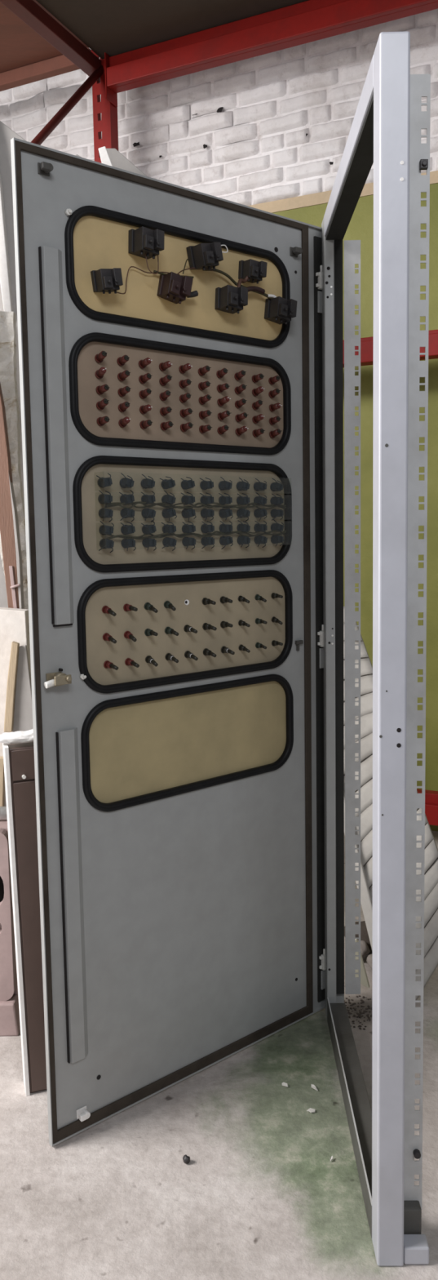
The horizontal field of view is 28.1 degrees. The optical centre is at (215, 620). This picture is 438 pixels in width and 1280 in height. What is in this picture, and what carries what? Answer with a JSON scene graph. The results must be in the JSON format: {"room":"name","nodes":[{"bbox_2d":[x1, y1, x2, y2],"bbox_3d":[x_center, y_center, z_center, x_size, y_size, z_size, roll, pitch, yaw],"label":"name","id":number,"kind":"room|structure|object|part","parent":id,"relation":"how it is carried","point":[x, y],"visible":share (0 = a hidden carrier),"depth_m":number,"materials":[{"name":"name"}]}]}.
{"room":"industrial workshop","nodes":[
{"label":"industrial workshop","id":0,"kind":"room"},
{"bbox_2d":[0,831,437,1279],"bbox_3d":[0.019,1.100,1.670,6.000,0.001,8.100,-1,6,0],"label":"floor","id":1,"kind":"structure","parent":0,"point":[260,1195],"depth_m":1.73,"materials":[{"name":"concrete"}]},
{"bbox_2d":[0,819,20,1035],"bbox_3d":[-0.720,0.783,2.287,0.435,0.530,0.195,-1,6,0],"label":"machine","id":2,"kind":"object","parent":1,"relation":"on","point":[10,1025],"visible":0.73,"depth_m":2.21,"materials":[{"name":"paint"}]},
{"bbox_3d":[-0.726,0.689,2.362,0.405,0.201,0.023,-1,6,0],"label":"plate","id":3,"kind":"part","parent":2,"relation":"part of","materials":[{"name":"black metal"}]},
{"bbox_2d":[0,756,4,806],"bbox_3d":[-0.597,0.458,2.366,0.066,0.182,0.020,-1,6,0],"label":"wooden lath","id":4,"kind":"object","parent":2,"relation":"on","point":[2,763],"visible":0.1,"depth_m":2.35,"materials":[{"name":"beige wood"}]},
{"bbox_2d":[0,806,7,819],"bbox_3d":[-0.712,0.501,2.266,0.360,0.034,0.034,-1,6,0],"label":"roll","id":5,"kind":"object","parent":2,"relation":"on","point":[3,815],"visible":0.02,"depth_m":2.25,"materials":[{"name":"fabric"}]},
{"bbox_2d":[0,120,26,608],"bbox_3d":[-0.622,-0.220,2.520,0.340,2.475,0.020,-1,6,0],"label":"panel","id":6,"kind":"object","parent":1,"relation":"on","point":[6,134],"visible":0.12,"depth_m":2.42,"materials":[{"name":"white"}]},
{"bbox_2d":[0,175,13,311],"bbox_3d":[-0.604,-1.160,2.394,0.078,0.633,0.030,-1,6,0],"label":"board","id":7,"kind":"object","parent":6,"relation":"on","point":[5,275],"visible":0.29,"depth_m":2.40,"materials":[{"name":"paint"}]},
{"bbox_2d":[0,607,31,806],"bbox_3d":[-0.605,0.495,2.409,0.234,1.076,0.055,-1,6,0],"label":"board","id":8,"kind":"object","parent":1,"relation":"on","point":[14,622],"visible":0.23,"depth_m":2.34,"materials":[{"name":"beige wood"}]},
{"bbox_2d":[4,640,19,732],"bbox_3d":[-0.539,0.176,2.324,0.048,0.241,0.020,-1,6,0],"label":"wooden lath","id":9,"kind":"object","parent":8,"relation":"on","point":[13,664],"visible":1,"depth_m":2.31,"materials":[{"name":"beige wood"}]},
{"bbox_2d":[0,383,24,608],"bbox_3d":[-0.598,-0.593,2.345,0.122,1.132,0.042,-1,6,0],"label":"plank","id":10,"kind":"object","parent":8,"relation":"on","point":[9,525],"visible":0.94,"depth_m":2.37,"materials":[{"name":"brown wood"}]},
{"bbox_2d":[0,311,28,608],"bbox_3d":[-0.578,-0.428,2.415,0.139,0.825,0.036,-1,6,0],"label":"board","id":11,"kind":"object","parent":10,"relation":"on","point":[8,381],"visible":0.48,"depth_m":2.39,"materials":[{"name":"white paint"}]},
{"bbox_2d":[12,644,33,732],"bbox_3d":[-0.513,0.225,2.340,0.068,0.321,0.012,-1,6,0],"label":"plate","id":12,"kind":"object","parent":8,"relation":"on","point":[23,713],"visible":0.48,"depth_m":2.33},
{"bbox_2d":[98,146,112,166],"bbox_3d":[-0.227,-0.187,2.624,0.172,2.347,0.020,-1,6,0],"label":"white lath","id":13,"kind":"object","parent":1,"relation":"on","point":[104,154],"visible":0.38,"depth_m":2.50,"materials":[{"name":"paint"}]},
{"bbox_2d":[106,148,146,176],"bbox_3d":[-0.212,-0.208,2.721,0.332,2.398,0.018,-1,6,0],"label":"panel","id":14,"kind":"object","parent":1,"relation":"on","point":[117,159],"visible":0.15,"depth_m":2.60,"materials":[{"name":"white"}]},
{"bbox_2d":[182,1155,190,1164],"bbox_3d":[-0.057,1.084,1.761,0.015,0.016,0.015,-1,6,0],"label":"pebble","id":15,"kind":"object","parent":1,"relation":"on","point":[186,1158],"visible":1,"depth_m":1.76,"materials":[{"name":"grey stone"}]},
{"bbox_2d":[2,31,431,1266],"bbox_3d":[-0.060,0.081,1.820,0.835,1.999,0.826,-1,6,1],"label":"tall cabinet","id":16,"kind":"object","parent":1,"relation":"on","point":[181,348],"depth_m":1.88,"materials":[{"name":"metal"}]},
{"bbox_2d":[0,728,33,743],"bbox_3d":[-0.428,0.256,1.931,0.118,0.029,0.054,-3,6,-18],"label":"rag","id":17,"kind":"object","parent":16,"relation":"on","point":[27,736],"visible":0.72,"depth_m":1.91,"materials":[{"name":"white fabric"}]},
{"bbox_3d":[-0.332,0.309,1.940,0.232,0.068,0.006,-4,6,-17],"label":"drawer","id":18,"kind":"part","parent":16,"relation":"part of","materials":[{"name":"brown laminate"}]},
{"bbox_3d":[-0.330,0.665,1.998,0.250,0.806,0.064,-4,6,-17],"label":"drawer unit","id":19,"kind":"part","parent":16,"relation":"part of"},
{"bbox_2d":[102,605,116,616],"bbox_3d":[-0.215,-0.019,1.798,0.016,0.016,0.034,-7,19,-44],"label":"lamp","id":20,"kind":"object","parent":16,"relation":"attached to","point":[107,611],"depth_m":1.80,"materials":[{"name":"red plastic"}]},
{"bbox_2d":[102,632,116,643],"bbox_3d":[-0.215,0.037,1.804,0.016,0.016,0.034,-6,17,-42],"label":"lamp","id":21,"kind":"object","parent":16,"relation":"attached to","point":[108,637],"depth_m":1.81,"materials":[{"name":"red plastic"}]},
{"bbox_2d":[103,660,118,670],"bbox_3d":[-0.213,0.093,1.810,0.034,0.016,0.016,10,12,43],"label":"lamp","id":22,"kind":"object","parent":16,"relation":"attached to","point":[108,664],"depth_m":1.81,"materials":[{"name":"red plastic"}]},
{"bbox_2d":[124,631,137,641],"bbox_3d":[-0.175,0.034,1.836,0.016,0.016,0.034,-5,18,-36],"label":"lamp","id":23,"kind":"object","parent":16,"relation":"attached to","point":[129,636],"depth_m":1.84,"materials":[{"name":"red plastic"}]},
{"bbox_2d":[123,604,137,611],"bbox_3d":[-0.174,-0.026,1.831,0.016,0.016,0.034,-6,7,-42],"label":"lamp","id":24,"kind":"object","parent":16,"relation":"attached to","point":[126,607],"depth_m":1.83,"materials":[{"name":"red plastic"}]},
{"bbox_2d":[124,657,139,667],"bbox_3d":[-0.172,0.090,1.843,0.016,0.016,0.034,-7,13,-44],"label":"lamp","id":25,"kind":"object","parent":16,"relation":"attached to","point":[129,662],"depth_m":1.85,"materials":[{"name":"red plastic"}]},
{"bbox_2d":[144,628,158,635],"bbox_3d":[-0.134,0.026,1.868,0.016,0.016,0.034,-5,5,-37],"label":"lamp","id":26,"kind":"object","parent":16,"relation":"attached to","point":[148,632],"depth_m":1.87,"materials":[{"name":"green plastic"}]},
{"bbox_2d":[144,602,158,613],"bbox_3d":[-0.134,-0.026,1.864,0.016,0.016,0.034,-6,20,-42],"label":"lamp","id":27,"kind":"object","parent":16,"relation":"attached to","point":[149,607],"depth_m":1.87,"materials":[{"name":"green plastic"}]},
{"bbox_2d":[145,655,158,666],"bbox_3d":[-0.133,0.088,1.875,0.016,0.016,0.034,-5,18,-36],"label":"lamp","id":28,"kind":"object","parent":16,"relation":"attached to","point":[150,660],"depth_m":1.88,"materials":[{"name":"black plastic"}]},
{"bbox_3d":[-0.043,0.068,1.968,0.814,1.981,0.006,-6,7,-39],"label":"door","id":29,"kind":"part","parent":16,"relation":"part of","materials":[{"name":"paint"}]},
{"bbox_2d":[164,600,176,610],"bbox_3d":[-0.095,-0.031,1.895,0.016,0.016,0.034,-5,17,-32],"label":"lamp","id":30,"kind":"object","parent":16,"relation":"attached to","point":[168,605],"depth_m":1.90,"materials":[{"name":"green plastic"}]},
{"bbox_2d":[164,626,178,635],"bbox_3d":[-0.091,0.024,1.903,0.016,0.016,0.034,-7,14,-44],"label":"lamp","id":31,"kind":"object","parent":16,"relation":"attached to","point":[169,631],"depth_m":1.91,"materials":[{"name":"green plastic"}]},
{"bbox_2d":[165,653,178,662],"bbox_3d":[-0.091,0.083,1.908,0.016,0.016,0.034,-6,15,-40],"label":"lamp","id":32,"kind":"object","parent":16,"relation":"attached to","point":[170,657],"depth_m":1.91,"materials":[{"name":"black plastic"}]},
{"bbox_3d":[-0.061,-0.725,1.887,0.575,0.194,0.003,-6,7,-39],"label":"display panel","id":33,"kind":"part","parent":16,"relation":"part of","materials":[{"name":"beige plastic"}]},
{"bbox_3d":[-0.057,-0.483,1.911,0.575,0.198,0.003,-6,7,-39],"label":"display panel","id":34,"kind":"part","parent":16,"relation":"part of","materials":[{"name":"beige plastic"}]},
{"bbox_3d":[-0.053,-0.234,1.936,0.575,0.213,0.003,-6,7,-39],"label":"display panel","id":35,"kind":"part","parent":16,"relation":"part of","materials":[{"name":"beige plastic"}]},
{"bbox_3d":[-0.049,0.015,1.962,0.575,0.214,0.003,-6,7,-39],"label":"display panel","id":36,"kind":"part","parent":16,"relation":"part of","materials":[{"name":"beige plastic"}]},
{"bbox_3d":[-0.044,0.266,1.987,0.575,0.214,0.003,-6,7,-39],"label":"display panel","id":37,"kind":"part","parent":16,"relation":"part of","materials":[{"name":"beige plastic"}]},
{"bbox_2d":[183,624,197,633],"bbox_3d":[-0.051,0.020,1.935,0.016,0.016,0.034,-6,12,-41],"label":"lamp","id":38,"kind":"object","parent":16,"relation":"attached to","point":[188,628],"depth_m":1.94,"materials":[{"name":"black plastic"}]},
{"bbox_2d":[184,650,198,660],"bbox_3d":[-0.050,0.079,1.942,0.016,0.016,0.034,-6,16,-41],"label":"lamp","id":39,"kind":"object","parent":16,"relation":"attached to","point":[188,655],"depth_m":1.95,"materials":[{"name":"black plastic"}]},
{"bbox_2d":[202,597,216,604],"bbox_3d":[-0.011,-0.042,1.962,0.016,0.016,0.034,-6,7,-41],"label":"lamp","id":40,"kind":"object","parent":16,"relation":"attached to","point":[206,601],"depth_m":1.97,"materials":[{"name":"black plastic"}]},
{"bbox_2d":[203,648,216,657],"bbox_3d":[-0.010,0.074,1.974,0.016,0.016,0.034,-6,13,-40],"label":"lamp","id":41,"kind":"object","parent":16,"relation":"attached to","point":[207,652],"depth_m":1.98,"materials":[{"name":"black plastic"}]},
{"bbox_2d":[202,622,217,630],"bbox_3d":[-0.010,0.015,1.969,0.016,0.016,0.034,-7,9,-44],"label":"lamp","id":42,"kind":"object","parent":16,"relation":"attached to","point":[206,626],"depth_m":1.97,"materials":[{"name":"black plastic"}]},
{"bbox_2d":[220,595,232,603],"bbox_3d":[0.028,-0.047,1.994,0.016,0.016,0.034,-5,5,-35],"label":"lamp","id":43,"kind":"object","parent":16,"relation":"attached to","point":[224,599],"depth_m":2.00,"materials":[{"name":"black plastic"}]},
{"bbox_2d":[220,621,233,627],"bbox_3d":[0.029,0.009,2.000,0.016,0.016,0.034,-5,2,-34],"label":"lamp","id":44,"kind":"object","parent":16,"relation":"attached to","point":[223,624],"depth_m":2.00,"materials":[{"name":"black plastic"}]},
{"bbox_2d":[221,645,235,654],"bbox_3d":[0.032,0.070,2.007,0.016,0.016,0.034,-6,13,-42],"label":"lamp","id":45,"kind":"object","parent":16,"relation":"attached to","point":[225,650],"depth_m":2.01,"materials":[{"name":"black plastic"}]},
{"bbox_2d":[238,595,249,603],"bbox_3d":[0.069,-0.048,2.031,0.014,0.014,0.029,-7,17,-44],"label":"lamp","id":46,"kind":"object","parent":16,"relation":"attached to","point":[242,599],"depth_m":2.03,"materials":[{"name":"black plastic"}]},
{"bbox_2d":[238,619,250,626],"bbox_3d":[0.070,0.008,2.037,0.014,0.014,0.029,-6,14,-43],"label":"lamp","id":47,"kind":"object","parent":16,"relation":"attached to","point":[242,623],"depth_m":2.04,"materials":[{"name":"black plastic"}]},
{"bbox_2d":[239,644,250,653],"bbox_3d":[0.071,0.067,2.043,0.014,0.014,0.029,-6,18,-42],"label":"lamp","id":48,"kind":"object","parent":16,"relation":"attached to","point":[242,648],"depth_m":2.05,"materials":[{"name":"black plastic"}]},
{"bbox_2d":[255,642,266,648],"bbox_3d":[0.112,0.061,2.075,0.014,0.014,0.029,-6,10,-41],"label":"lamp","id":49,"kind":"object","parent":16,"relation":"attached to","point":[258,645],"depth_m":2.08,"materials":[{"name":"black plastic"}]},
{"bbox_2d":[255,594,266,602],"bbox_3d":[0.110,-0.052,2.064,0.014,0.014,0.029,-7,19,-44],"label":"lamp","id":50,"kind":"object","parent":16,"relation":"attached to","point":[259,597],"depth_m":2.07,"materials":[{"name":"black plastic"}]},
{"bbox_2d":[255,617,267,624],"bbox_3d":[0.111,0.002,2.070,0.014,0.014,0.029,-7,8,-44],"label":"lamp","id":51,"kind":"object","parent":16,"relation":"attached to","point":[258,620],"depth_m":2.07,"materials":[{"name":"black plastic"}]},
{"bbox_2d":[271,640,283,645],"bbox_3d":[0.152,0.055,2.108,0.014,0.014,0.029,-6,3,-40],"label":"lamp","id":52,"kind":"object","parent":16,"relation":"attached to","point":[274,642],"depth_m":2.11,"materials":[{"name":"black plastic"}]},
{"bbox_2d":[271,616,283,624],"bbox_3d":[0.151,0.001,2.103,0.014,0.014,0.029,-6,20,-42],"label":"lamp","id":53,"kind":"object","parent":16,"relation":"attached to","point":[275,620],"depth_m":2.11,"materials":[{"name":"black plastic"}]},
{"bbox_2d":[271,592,283,598],"bbox_3d":[0.151,-0.059,2.097,0.014,0.014,0.029,-6,6,-42],"label":"lamp","id":54,"kind":"object","parent":16,"relation":"attached to","point":[274,595],"depth_m":2.10,"materials":[{"name":"black plastic"}]},
{"bbox_3d":[0.256,-0.772,2.124,0.014,0.051,0.005,-6,7,-39],"label":"hinge plate","id":55,"kind":"part","parent":16,"relation":"part of","materials":[{"name":"grey metal"}]},
{"bbox_3d":[0.271,0.095,2.212,0.014,0.051,0.005,-6,7,-39],"label":"hinge plate","id":56,"kind":"part","parent":16,"relation":"part of","materials":[{"name":"grey metal"}]},
{"bbox_3d":[0.285,0.943,2.299,0.014,0.051,0.005,-6,7,-39],"label":"hinge plate","id":57,"kind":"part","parent":16,"relation":"part of","materials":[{"name":"grey metal"}]},
{"bbox_3d":[0.298,0.037,2.190,0.048,2.000,0.059,-1,6,1],"label":"corner post","id":58,"kind":"part","parent":16,"relation":"part of","materials":[{"name":"metal"}]},
{"bbox_3d":[0.275,-0.894,1.714,0.046,0.050,0.700,-1,6,1],"label":"rail","id":59,"kind":"part","parent":16,"relation":"part of","materials":[{"name":"metal"}]},
{"bbox_3d":[0.308,1.038,1.910,0.046,0.064,0.700,-1,6,1],"label":"rail","id":60,"kind":"part","parent":16,"relation":"part of","materials":[{"name":"metal"}]},
{"bbox_3d":[0.286,0.114,1.434,0.046,2.000,0.060,-1,6,1],"label":"corner post","id":61,"kind":"part","parent":16,"relation":"part of","materials":[{"name":"metal"}]},
{"bbox_3d":[0.348,1.091,1.520,0.044,0.032,0.032,-1,6,1],"label":"foot rail","id":62,"kind":"part","parent":16,"relation":"part of","materials":[{"name":"metal"}]},
{"bbox_2d":[0,0,437,826],"bbox_3d":[-0.271,-0.871,2.566,5.300,3.750,2.330,2,6,25],"label":"rack","id":63,"kind":"object","parent":1,"relation":"on","point":[133,44],"visible":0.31,"depth_m":3.44,"materials":[{"name":"red metal"}]},
{"bbox_2d":[282,1082,288,1087],"bbox_3d":[0.161,1.060,1.999,0.018,0.005,0.009,4,8,42],"label":"flake","id":64,"kind":"object","parent":1,"relation":"on","point":[284,1084],"visible":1,"depth_m":2.00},
{"bbox_2d":[306,1107,315,1112],"bbox_3d":[0.210,1.068,1.908,0.018,0.006,0.010,-2,6,-6],"label":"flake","id":65,"kind":"object","parent":1,"relation":"on","point":[311,1110],"visible":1,"depth_m":1.91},
{"bbox_2d":[311,1084,318,1090],"bbox_3d":[0.226,1.061,1.988,0.007,0.005,0.025,-4,6,-24],"label":"flake","id":66,"kind":"object","parent":1,"relation":"on","point":[313,1086],"visible":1,"depth_m":1.99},
{"bbox_2d":[344,995,372,1030],"bbox_3d":[0.392,1.029,2.299,0.153,0.004,0.166,-1,6,0],"label":"dirt","id":67,"kind":"object","parent":1,"relation":"on","point":[364,997],"visible":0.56,"depth_m":2.30,"materials":[{"name":"black soil"}]},
{"bbox_2d":[344,920,372,951],"bbox_3d":[0.448,0.949,2.633,0.120,0.091,0.111,2,7,28],"label":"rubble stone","id":68,"kind":"object","parent":1,"relation":"on","point":[364,933],"visible":0.2,"depth_m":2.60,"materials":[{"name":"beige stone"}]},
{"bbox_2d":[355,938,369,988],"bbox_3d":[0.399,0.934,2.388,0.051,0.140,0.012,-1,6,0],"label":"wood offcut","id":69,"kind":"object","parent":1,"relation":"on","point":[364,979],"visible":0.4,"depth_m":2.38,"materials":[{"name":"beige wood"}]},
{"bbox_2d":[358,939,370,959],"bbox_3d":[0.431,0.969,2.572,0.052,0.065,0.052,4,7,39],"label":"rubble stone","id":70,"kind":"object","parent":1,"relation":"on","point":[365,949],"visible":0.43,"depth_m":2.55,"materials":[{"name":"grey stone"}]},
{"bbox_2d":[366,954,373,969],"bbox_3d":[0.471,0.979,2.511,0.067,0.055,0.072,-1,6,0],"label":"rubble stone","id":71,"kind":"object","parent":1,"relation":"on","point":[370,958],"visible":0.17,"depth_m":2.51,"materials":[{"name":"grey stone"}]},
{"bbox_2d":[343,606,437,999],"bbox_3d":[0.469,0.490,2.660,0.238,1.146,0.795,-3,6,-15],"label":"board","id":72,"kind":"object","parent":1,"relation":"on","point":[431,872],"visible":0.2,"depth_m":2.52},
{"bbox_3d":[0.372,0.494,2.632,0.037,1.146,0.791,-3,6,-15],"label":"rail","id":73,"kind":"part","parent":72,"relation":"part of","materials":[{"name":"grey metal"}]},
{"bbox_2d":[0,8,437,831],"bbox_3d":[0.351,-1.130,3.772,5.800,4.000,0.159,2,6,25],"label":"wall","id":74,"kind":"structure","parent":0,"point":[275,126],"depth_m":3.65,"materials":[{"name":"brick"}]},
{"bbox_2d":[248,170,437,213],"bbox_3d":[0.321,-1.743,3.666,5.800,0.046,0.016,2,6,25],"label":"trim","id":75,"kind":"structure","parent":74,"relation":"attached to","point":[322,197],"depth_m":3.63,"materials":[{"name":"beige paint"}]}
]}

